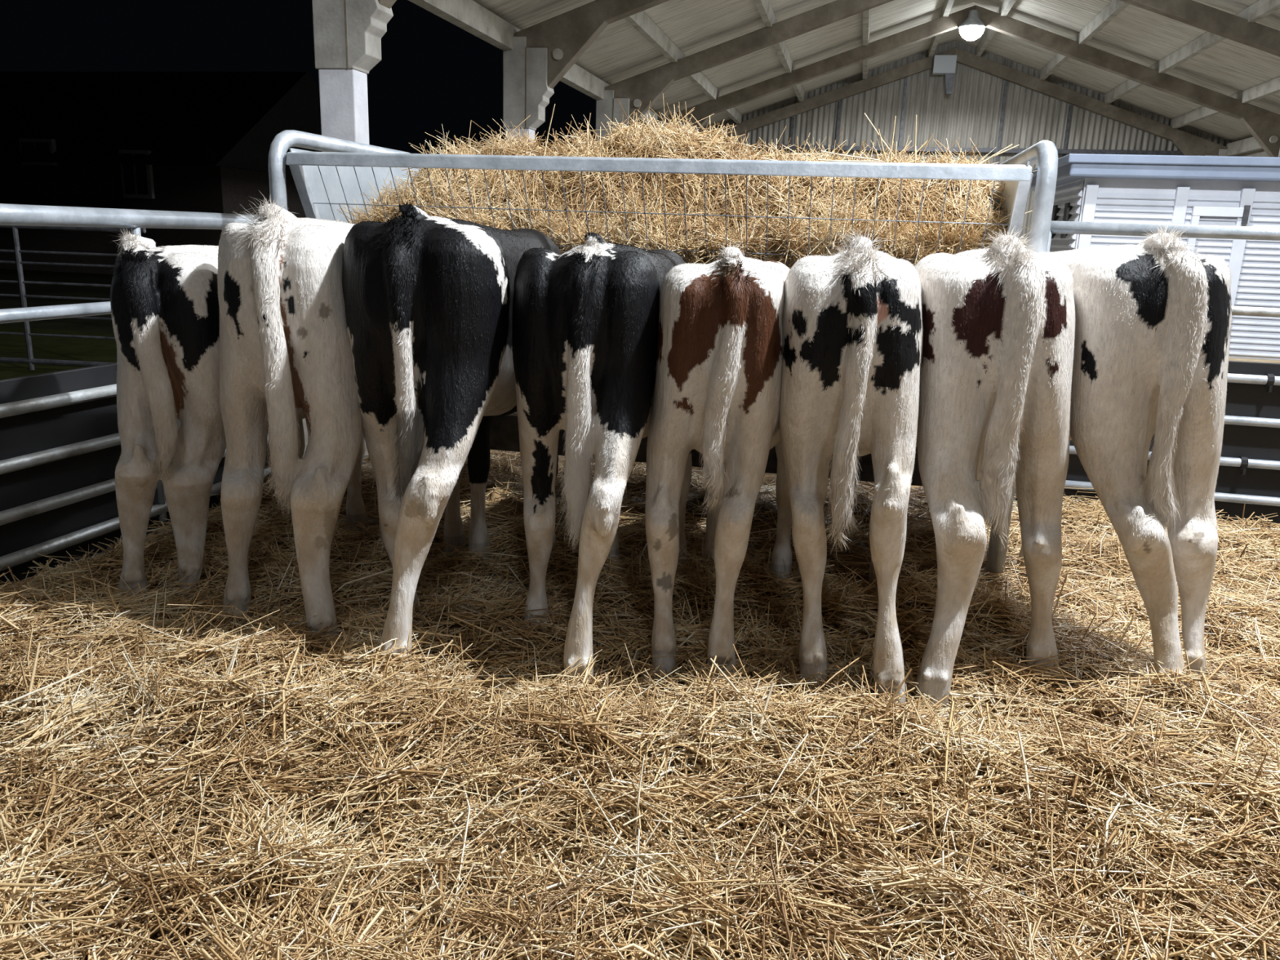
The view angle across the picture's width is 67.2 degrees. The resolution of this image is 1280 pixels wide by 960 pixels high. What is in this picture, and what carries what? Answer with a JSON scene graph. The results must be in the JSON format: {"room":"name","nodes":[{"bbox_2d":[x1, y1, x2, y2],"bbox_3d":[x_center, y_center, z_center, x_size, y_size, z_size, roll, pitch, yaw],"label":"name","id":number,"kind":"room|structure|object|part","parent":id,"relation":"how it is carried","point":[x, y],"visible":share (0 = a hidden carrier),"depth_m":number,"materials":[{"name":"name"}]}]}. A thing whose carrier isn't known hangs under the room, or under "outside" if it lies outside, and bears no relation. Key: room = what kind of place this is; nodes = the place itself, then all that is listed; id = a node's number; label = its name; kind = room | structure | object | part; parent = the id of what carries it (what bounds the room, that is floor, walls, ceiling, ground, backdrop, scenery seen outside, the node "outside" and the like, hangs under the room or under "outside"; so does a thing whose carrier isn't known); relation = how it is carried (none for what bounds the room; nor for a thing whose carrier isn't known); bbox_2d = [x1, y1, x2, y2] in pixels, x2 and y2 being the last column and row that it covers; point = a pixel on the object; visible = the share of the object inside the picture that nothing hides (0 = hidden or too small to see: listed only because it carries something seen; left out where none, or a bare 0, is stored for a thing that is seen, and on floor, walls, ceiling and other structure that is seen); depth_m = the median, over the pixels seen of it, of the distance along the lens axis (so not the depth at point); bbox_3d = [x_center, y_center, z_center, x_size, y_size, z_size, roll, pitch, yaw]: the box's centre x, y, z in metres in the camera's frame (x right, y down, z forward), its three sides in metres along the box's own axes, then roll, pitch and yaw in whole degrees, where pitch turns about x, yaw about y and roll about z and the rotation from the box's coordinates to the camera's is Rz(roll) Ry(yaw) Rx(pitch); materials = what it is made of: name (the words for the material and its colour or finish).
{"room":"cattle barn","nodes":[
{"label":"cattle barn","id":0,"kind":"room"},
{"bbox_2d":[1,417,1279,959],"bbox_3d":[4.565,-1.603,11.694,13.920,0.095,30.900,5,15,12],"label":"floor","id":1,"kind":"structure","parent":0,"point":[306,437],"depth_m":3.25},
{"bbox_2d":[0,203,272,571],"bbox_3d":[-1.988,-0.202,2.690,0.062,1.121,3.185,6,15,15],"label":"metal fence","id":2,"kind":"object","parent":1,"relation":"on","point":[10,214],"visible":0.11,"depth_m":3.13,"materials":[{"name":"silver metal"}]},
{"bbox_3d":[-1.980,-0.429,2.632,0.042,0.042,3.125,6,15,15],"label":"rail","id":3,"kind":"part","parent":2,"relation":"part of","materials":[{"name":"metal"}]},
{"bbox_3d":[-1.990,-0.158,2.701,0.042,0.042,3.125,6,15,15],"label":"rail","id":4,"kind":"part","parent":2,"relation":"part of","materials":[{"name":"metal"}]},
{"bbox_3d":[-1.996,0.007,2.743,0.042,0.042,3.125,6,15,15],"label":"rail","id":5,"kind":"part","parent":2,"relation":"part of","materials":[{"name":"metal"}]},
{"bbox_3d":[-1.970,-0.715,2.558,0.062,0.062,3.125,6,15,15],"label":"rail","id":6,"kind":"part","parent":2,"relation":"part of","materials":[{"name":"metal"}]},
{"bbox_3d":[-2.001,0.157,2.782,0.042,0.042,3.125,6,15,15],"label":"rail","id":7,"kind":"part","parent":2,"relation":"part of","materials":[{"name":"metal"}]},
{"bbox_2d":[0,362,271,586],"bbox_3d":[-2.032,0.067,2.767,0.020,0.640,3.126,6,15,15],"label":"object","id":8,"kind":"object","parent":2,"relation":"attached to","point":[26,433],"visible":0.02,"depth_m":3.15,"materials":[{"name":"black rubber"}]},
{"bbox_3d":[-2.006,0.292,2.816,0.042,0.042,3.125,6,15,15],"label":"rail","id":9,"kind":"part","parent":2,"relation":"part of","materials":[{"name":"metal"}]},
{"bbox_2d":[311,0,396,151],"bbox_3d":[3.777,-3.653,7.299,13.660,6.001,0.306,5,15,12],"label":"frame","id":10,"kind":"object","parent":1,"relation":"on","point":[348,34],"visible":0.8,"depth_m":8.64,"materials":[{"name":"grey concrete"}]},
{"bbox_2d":[502,0,669,149],"bbox_3d":[4.827,-4.780,11.845,13.660,6.001,0.306,5,15,12],"label":"support post","id":11,"kind":"object","parent":1,"relation":"on","point":[542,53],"visible":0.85,"depth_m":12.91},
{"bbox_2d":[0,448,1279,959],"bbox_3d":[1.460,0.382,2.997,6.878,0.422,5.635,5,15,12],"label":"bedding","id":12,"kind":"object","parent":1,"relation":"on","point":[756,814],"visible":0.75,"depth_m":1.96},
{"bbox_2d":[106,228,368,605],"bbox_3d":[-1.210,-0.337,3.511,0.477,1.105,1.801,6,15,14],"label":"cow","id":13,"kind":"object","parent":12,"relation":"on","point":[165,313],"visible":0.5,"depth_m":2.72},
{"bbox_2d":[217,193,466,644],"bbox_3d":[-0.804,-0.317,3.277,0.517,1.212,1.817,5,15,12],"label":"cow","id":14,"kind":"object","parent":12,"relation":"on","point":[285,345],"visible":0.56,"depth_m":2.45},
{"bbox_2d":[342,198,561,669],"bbox_3d":[-0.435,-0.271,3.150,0.494,1.203,1.891,5,15,12],"label":"cow","id":15,"kind":"object","parent":12,"relation":"on","point":[428,299],"visible":0.83,"depth_m":2.32},
{"bbox_2d":[511,226,692,693],"bbox_3d":[-0.018,-0.225,3.133,0.432,1.155,1.914,5,15,12],"label":"cow","id":16,"kind":"object","parent":12,"relation":"on","point":[585,321],"visible":0.73,"depth_m":2.31},
{"bbox_2d":[268,129,1057,583],"bbox_3d":[0.075,-0.612,4.002,2.742,1.465,1.260,5,15,12],"label":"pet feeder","id":17,"kind":"object","parent":12,"relation":"on","point":[332,176],"visible":0.36,"depth_m":3.38,"materials":[{"name":"metal"}]},
{"bbox_3d":[-1.165,-1.051,4.184,0.006,0.640,1.210,5,15,12],"label":"panel","id":18,"kind":"part","parent":17,"relation":"part of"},
{"bbox_3d":[-0.034,-1.076,3.289,2.589,0.051,0.048,5,15,12],"label":"rail","id":19,"kind":"part","parent":17,"relation":"part of","materials":[{"name":"metal"}]},
{"bbox_2d":[337,93,1037,269],"bbox_3d":[0.105,-1.043,3.943,2.836,1.022,1.270,5,15,12],"label":"heap","id":20,"kind":"object","parent":17,"relation":"in","point":[663,142],"visible":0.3,"depth_m":3.58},
{"bbox_3d":[-0.015,-0.225,3.738,2.682,0.028,0.028,5,15,12],"label":"trough rail","id":21,"kind":"part","parent":17,"relation":"part of","materials":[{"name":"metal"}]},
{"bbox_3d":[1.337,-0.829,3.662,0.006,0.640,1.210,5,15,12],"label":"panel","id":22,"kind":"part","parent":17,"relation":"part of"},
{"bbox_2d":[644,239,791,679],"bbox_3d":[0.365,-0.196,3.105,0.367,1.134,1.792,6,15,15],"label":"cow","id":23,"kind":"object","parent":12,"relation":"on","point":[717,386],"visible":0.77,"depth_m":2.30},
{"bbox_2d":[779,221,924,711],"bbox_3d":[0.688,-0.192,3.042,0.389,1.182,1.799,6,15,13],"label":"cow","id":24,"kind":"object","parent":12,"relation":"on","point":[853,329],"visible":0.96,"depth_m":2.22},
{"bbox_2d":[868,226,1075,709],"bbox_3d":[0.999,-0.198,3.099,0.487,1.187,1.840,4,14,8],"label":"cow","id":25,"kind":"object","parent":12,"relation":"on","point":[998,321],"visible":0.8,"depth_m":2.28},
{"bbox_2d":[977,222,1232,689],"bbox_3d":[1.240,-0.219,3.172,0.490,1.209,1.815,1,14,-5],"label":"cow","id":26,"kind":"object","parent":12,"relation":"on","point":[1153,326],"visible":0.57,"depth_m":2.35},
{"bbox_2d":[595,0,1279,142],"bbox_3d":[5.877,-5.908,16.391,13.660,6.001,0.306,5,15,12],"label":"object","id":27,"kind":"object","parent":1,"relation":"on","point":[651,85],"visible":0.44,"depth_m":16.64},
{"bbox_2d":[700,47,1227,155],"bbox_3d":[7.933,-8.116,25.294,13.660,6.001,0.246,5,15,12],"label":"frame","id":28,"kind":"object","parent":1,"relation":"on","point":[1190,144],"visible":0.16,"depth_m":24.37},
{"bbox_2d":[932,54,956,75],"bbox_3d":[7.740,-10.548,24.464,0.540,0.420,0.280,5,15,12],"label":"junction box","id":29,"kind":"object","parent":28,"relation":"attached to","point":[942,64],"visible":1,"depth_m":24.34,"materials":[{"name":"grey metal"}]},
{"bbox_2d":[944,73,954,94],"bbox_3d":[7.865,-10.104,24.566,0.220,0.482,0.120,5,15,12],"label":"duct","id":30,"kind":"object","parent":29,"relation":"hanging from","point":[948,77],"visible":1,"depth_m":24.51,"materials":[{"name":"metal"}]},
{"bbox_2d":[653,4,1279,156],"bbox_3d":[6.927,-7.035,20.937,13.660,6.001,0.306,5,15,12],"label":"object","id":31,"kind":"object","parent":1,"relation":"on","point":[1264,125],"visible":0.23,"depth_m":20.03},
{"bbox_2d":[958,9,986,40],"bbox_3d":[6.975,-9.540,20.202,0.560,0.590,0.560,5,15,12],"label":"lamp","id":32,"kind":"object","parent":31,"relation":"hanging from","point":[972,28],"visible":1,"depth_m":20.06,"materials":[{"name":"metal"}]},
{"bbox_2d":[959,25,984,40],"bbox_3d":[6.970,-9.383,20.243,0.500,0.265,0.500,5,15,12],"label":"diffuser","id":33,"kind":"object","parent":32,"relation":"attached to","point":[969,33],"depth_m":20.08,"materials":[{"name":"white"}]},
{"bbox_2d":[1012,220,1279,509],"bbox_3d":[3.078,-0.358,3.906,2.902,1.255,0.062,5,15,12],"label":"barrier","id":34,"kind":"object","parent":1,"relation":"on","point":[1269,233],"visible":0.48,"depth_m":4.00,"materials":[{"name":"metal"}]},
{"bbox_2d":[1015,360,1279,528],"bbox_3d":[3.064,-0.107,4.017,2.920,0.705,0.020,5,15,12],"label":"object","id":35,"kind":"object","parent":34,"relation":"attached to","point":[1249,400],"visible":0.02,"depth_m":4.11,"materials":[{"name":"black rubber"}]},
{"bbox_3d":[3.099,-0.942,3.760,2.850,0.051,0.052,5,15,12],"label":"rail","id":36,"kind":"part","parent":34,"relation":"part of","materials":[{"name":"metal"}]},
{"bbox_3d":[3.062,0.123,4.033,2.850,0.037,0.038,5,15,12],"label":"rail","id":37,"kind":"part","parent":34,"relation":"part of","materials":[{"name":"metal"}]},
{"bbox_3d":[3.067,-0.029,3.994,2.850,0.037,0.038,5,15,12],"label":"rail","id":38,"kind":"part","parent":34,"relation":"part of","materials":[{"name":"metal"}]},
{"bbox_3d":[3.073,-0.202,3.949,2.850,0.037,0.038,5,15,12],"label":"rail","id":39,"kind":"part","parent":34,"relation":"part of","materials":[{"name":"metal"}]},
{"bbox_3d":[3.079,-0.373,3.905,2.850,0.037,0.038,5,15,12],"label":"rail","id":40,"kind":"part","parent":34,"relation":"part of","materials":[{"name":"metal"}]},
{"bbox_3d":[3.089,-0.641,3.837,2.850,0.037,0.038,5,15,12],"label":"rail","id":41,"kind":"part","parent":34,"relation":"part of","materials":[{"name":"metal"}]},
{"bbox_2d":[1030,153,1279,363],"bbox_3d":[6.524,-1.969,9.287,5.230,1.942,2.630,5,15,12],"label":"shed","id":42,"kind":"object","parent":1,"relation":"on","point":[1171,189],"visible":0.35,"depth_m":8.41,"materials":[{"name":"metal"}]},
{"bbox_3d":[3.985,-1.913,8.710,0.100,1.448,0.060,5,15,12],"label":"frame post","id":43,"kind":"part","parent":42,"relation":"part of","materials":[{"name":"white metal"}]},
{"bbox_3d":[4.347,-1.864,8.654,0.638,1.367,0.050,5,15,12],"label":"louvre panel","id":44,"kind":"part","parent":42,"relation":"part of","materials":[{"name":"white metal"}]},
{"bbox_3d":[4.704,-1.849,8.560,0.100,1.448,0.060,5,15,12],"label":"frame post","id":45,"kind":"part","parent":42,"relation":"part of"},
{"bbox_3d":[4.958,-1.810,8.527,0.414,1.367,0.050,5,15,12],"label":"louvre panel","id":46,"kind":"part","parent":42,"relation":"part of","materials":[{"name":"white metal"}]},
{"bbox_3d":[4.988,-1.788,8.483,0.394,1.188,0.050,5,15,12],"label":"door frame","id":47,"kind":"part","parent":42,"relation":"part of","materials":[{"name":"white metal"}]},
{"bbox_3d":[5.206,-1.804,8.455,0.100,1.448,0.060,5,15,12],"label":"frame post","id":48,"kind":"part","parent":42,"relation":"part of","materials":[{"name":"white metal"}]},
{"bbox_3d":[6.347,-0.977,8.544,5.100,0.120,0.460,5,15,12],"label":"rail","id":49,"kind":"part","parent":42,"relation":"part of","materials":[{"name":"beige wood"}]},
{"bbox_3d":[5.492,-1.763,8.415,0.481,1.367,0.050,5,15,12],"label":"louvre panel","id":50,"kind":"part","parent":42,"relation":"part of","materials":[{"name":"white metal"}]},
{"bbox_2d":[472,0,1279,142],"bbox_3d":[4.699,-6.496,10.502,14.320,2.510,31.000,5,15,12],"label":"ceiling","id":51,"kind":"structure","parent":0,"point":[620,52],"depth_m":19.21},
{"bbox_2d":[624,10,742,123],"bbox_3d":[-0.645,-6.194,11.653,0.140,0.230,30.700,5,15,12],"label":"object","id":52,"kind":"structure","parent":51,"relation":"attached to","point":[641,21],"depth_m":16.33,"materials":[{"name":"concrete"}]},
{"bbox_2d":[753,0,804,102],"bbox_3d":[0.973,-6.600,11.178,0.140,0.230,30.700,5,15,12],"label":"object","id":53,"kind":"structure","parent":51,"relation":"attached to","point":[764,7],"depth_m":18.68,"materials":[{"name":"concrete"}]},
{"bbox_2d":[862,8,870,79],"bbox_3d":[2.552,-6.996,10.716,0.140,0.230,30.700,5,15,12],"label":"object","id":54,"kind":"structure","parent":51,"relation":"attached to","point":[866,15],"depth_m":19.74,"materials":[{"name":"concrete"}]},
{"bbox_2d":[928,0,954,56],"bbox_3d":[4.131,-7.392,10.253,0.140,0.230,30.700,5,15,12],"label":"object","id":55,"kind":"structure","parent":51,"relation":"attached to","point":[948,5],"depth_m":22.04,"materials":[{"name":"concrete"}]},
{"bbox_2d":[975,0,1016,56],"bbox_3d":[5.263,-7.291,10.016,0.140,0.230,30.700,5,15,12],"label":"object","id":56,"kind":"structure","parent":51,"relation":"attached to","point":[1006,6],"depth_m":21.93,"materials":[{"name":"concrete"}]},
{"bbox_2d":[1038,0,1129,79],"bbox_3d":[6.804,-6.618,9.827,0.140,0.230,30.700,5,15,12],"label":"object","id":57,"kind":"structure","parent":51,"relation":"attached to","point":[1114,7],"depth_m":18.85,"materials":[{"name":"concrete"}]},
{"bbox_2d":[1102,0,1279,103],"bbox_3d":[8.345,-5.945,9.638,0.140,0.230,30.700,5,15,12],"label":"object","id":58,"kind":"structure","parent":51,"relation":"attached to","point":[1260,9],"depth_m":17.63,"materials":[{"name":"concrete"}]},
{"bbox_2d":[1170,76,1279,128],"bbox_3d":[9.925,-5.256,9.444,0.140,0.230,30.700,5,15,12],"label":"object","id":59,"kind":"structure","parent":51,"relation":"attached to","point":[1272,86],"depth_m":19.49,"materials":[{"name":"concrete"}]},
{"bbox_2d":[696,40,1231,248],"bbox_3d":[7.981,-8.259,25.461,13.620,6.210,0.100,5,15,12],"label":"wall","id":60,"kind":"structure","parent":0,"point":[972,110],"depth_m":25.01,"materials":[{"name":"grey metal"}]},
{"bbox_2d":[789,117,794,159],"bbox_3d":[4.045,-7.669,26.432,0.070,4.315,0.060,5,15,12],"label":"trim","id":61,"kind":"structure","parent":60,"relation":"attached to","point":[793,118],"depth_m":25.96,"materials":[{"name":"metal"}]},
{"bbox_2d":[834,101,841,159],"bbox_3d":[5.230,-7.766,26.135,0.070,4.732,0.060,5,15,12],"label":"trim","id":62,"kind":"structure","parent":60,"relation":"attached to","point":[839,102],"depth_m":25.66,"materials":[{"name":"metal"}]},
{"bbox_2d":[897,78,907,159],"bbox_3d":[6.847,-7.898,25.728,0.070,5.300,0.060,5,15,12],"label":"trim","id":63,"kind":"structure","parent":60,"relation":"attached to","point":[905,79],"depth_m":25.26,"materials":[{"name":"metal"}]},
{"bbox_2d":[730,143,1184,155],"bbox_3d":[7.960,-8.647,25.196,13.020,0.110,0.170,5,15,12],"label":"trim","id":64,"kind":"structure","parent":60,"relation":"attached to","point":[1060,151],"depth_m":24.93,"materials":[{"name":"metal"}]},
{"bbox_2d":[995,81,1008,164],"bbox_3d":[9.268,-7.645,25.232,0.070,5.222,0.060,5,15,12],"label":"trim","id":65,"kind":"structure","parent":60,"relation":"attached to","point":[1006,82],"depth_m":24.79,"materials":[{"name":"metal"}]},
{"bbox_2d":[1062,105,1072,156],"bbox_3d":[10.835,-7.236,24.972,0.070,4.665,0.060,5,15,12],"label":"trim","id":66,"kind":"structure","parent":60,"relation":"attached to","point":[1069,111],"depth_m":24.51,"materials":[{"name":"metal"}]},
{"bbox_2d":[1234,149,1269,156],"bbox_3d":[11.314,-2.727,9.803,0.100,3.490,30.800,5,15,12],"label":"wall","id":67,"kind":"structure","parent":0,"point":[1260,153],"depth_m":22.36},
{"bbox_2d":[1226,137,1262,155],"bbox_3d":[11.216,-4.550,9.268,0.170,0.300,30.600,5,15,12],"label":"beam","id":68,"kind":"structure","parent":67,"relation":"attached to","point":[1250,144],"depth_m":22.71,"materials":[{"name":"wood"}]},
{"label":"outside","id":69,"kind":"structure","parent":0,"visible":0},
{"bbox_2d":[0,268,113,333],"bbox_3d":[-18.749,-7.082,30.026,39.970,0.140,68.000,5,15,12],"label":"ground","id":70,"kind":"structure","parent":69,"point":[6,302],"depth_m":14.29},
{"bbox_2d":[0,325,116,379],"bbox_3d":[-6.460,-0.255,4.755,4.420,0.015,10.300,5,15,12],"label":"grass verge","id":71,"kind":"structure","parent":70,"relation":"on","point":[104,350],"depth_m":8.33,"materials":[{"name":"green plant"}]},
{"bbox_2d":[0,225,221,369],"bbox_3d":[-5.356,-1.389,7.160,4.830,1.063,0.040,3,14,5],"label":"fence","id":72,"kind":"object","parent":71,"relation":"on","point":[30,360],"depth_m":7.04,"materials":[{"name":"metal"}]},
{"bbox_3d":[-5.654,-1.420,7.183,4.230,0.018,0.018,3,14,5],"label":"rail","id":73,"kind":"part","parent":72,"relation":"part of","materials":[{"name":"metal"}]},
{"bbox_3d":[-5.650,-1.516,7.159,4.230,0.018,0.018,3,14,5],"label":"rail","id":74,"kind":"part","parent":72,"relation":"part of","materials":[{"name":"metal"}]},
{"bbox_3d":[-5.646,-1.652,7.124,4.230,0.018,0.018,3,14,5],"label":"rail","id":75,"kind":"part","parent":72,"relation":"part of","materials":[{"name":"metal"}]},
{"bbox_3d":[-5.663,-1.149,7.253,4.230,0.018,0.018,3,14,5],"label":"rail","id":76,"kind":"part","parent":72,"relation":"part of","materials":[{"name":"metal"}]},
{"bbox_3d":[-5.670,-0.955,7.302,4.230,0.040,0.040,3,14,5],"label":"rail","id":77,"kind":"part","parent":72,"relation":"part of","materials":[{"name":"metal"}]},
{"bbox_3d":[-5.643,-1.729,7.104,4.230,0.018,0.018,3,14,5],"label":"rail","id":78,"kind":"part","parent":72,"relation":"part of","materials":[{"name":"metal"}]},
{"bbox_3d":[-5.637,-1.904,7.059,4.230,0.036,0.036,3,14,5],"label":"rail","id":79,"kind":"part","parent":72,"relation":"part of","materials":[{"name":"metal"}]},
{"bbox_3d":[-5.659,-1.284,7.218,4.230,0.018,0.018,3,14,5],"label":"rail","id":80,"kind":"part","parent":72,"relation":"part of","materials":[{"name":"metal"}]},
{"bbox_2d":[0,71,322,274],"bbox_3d":[-12.154,-7.106,22.136,10.178,4.271,6.650,5,15,12],"label":"barn","id":81,"kind":"structure","parent":70,"relation":"on","point":[175,141],"depth_m":19.41,"materials":[{"name":"brick"}]},
{"bbox_3d":[-11.921,-6.483,19.016,0.623,0.354,0.050,5,15,12],"label":"pane","id":82,"kind":"part","parent":81,"relation":"part of","materials":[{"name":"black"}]},
{"bbox_3d":[-9.775,-5.928,18.658,0.504,0.753,0.050,5,15,12],"label":"pane","id":83,"kind":"part","parent":81,"relation":"part of","materials":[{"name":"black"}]},
{"bbox_3d":[2.727,-2.526,2.753,13.660,6.001,0.306,5,15,12],"label":"frame","id":84,"kind":"object","parent":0,"visible":0},
{"bbox_2d":[408,0,661,128],"bbox_3d":[-1.998,-5.723,12.029,0.170,0.300,30.600,5,15,12],"label":"beam","id":85,"kind":"structure","parent":84,"relation":"attached to","point":[470,16],"depth_m":12.17,"materials":[{"name":"wood"}]}
]}

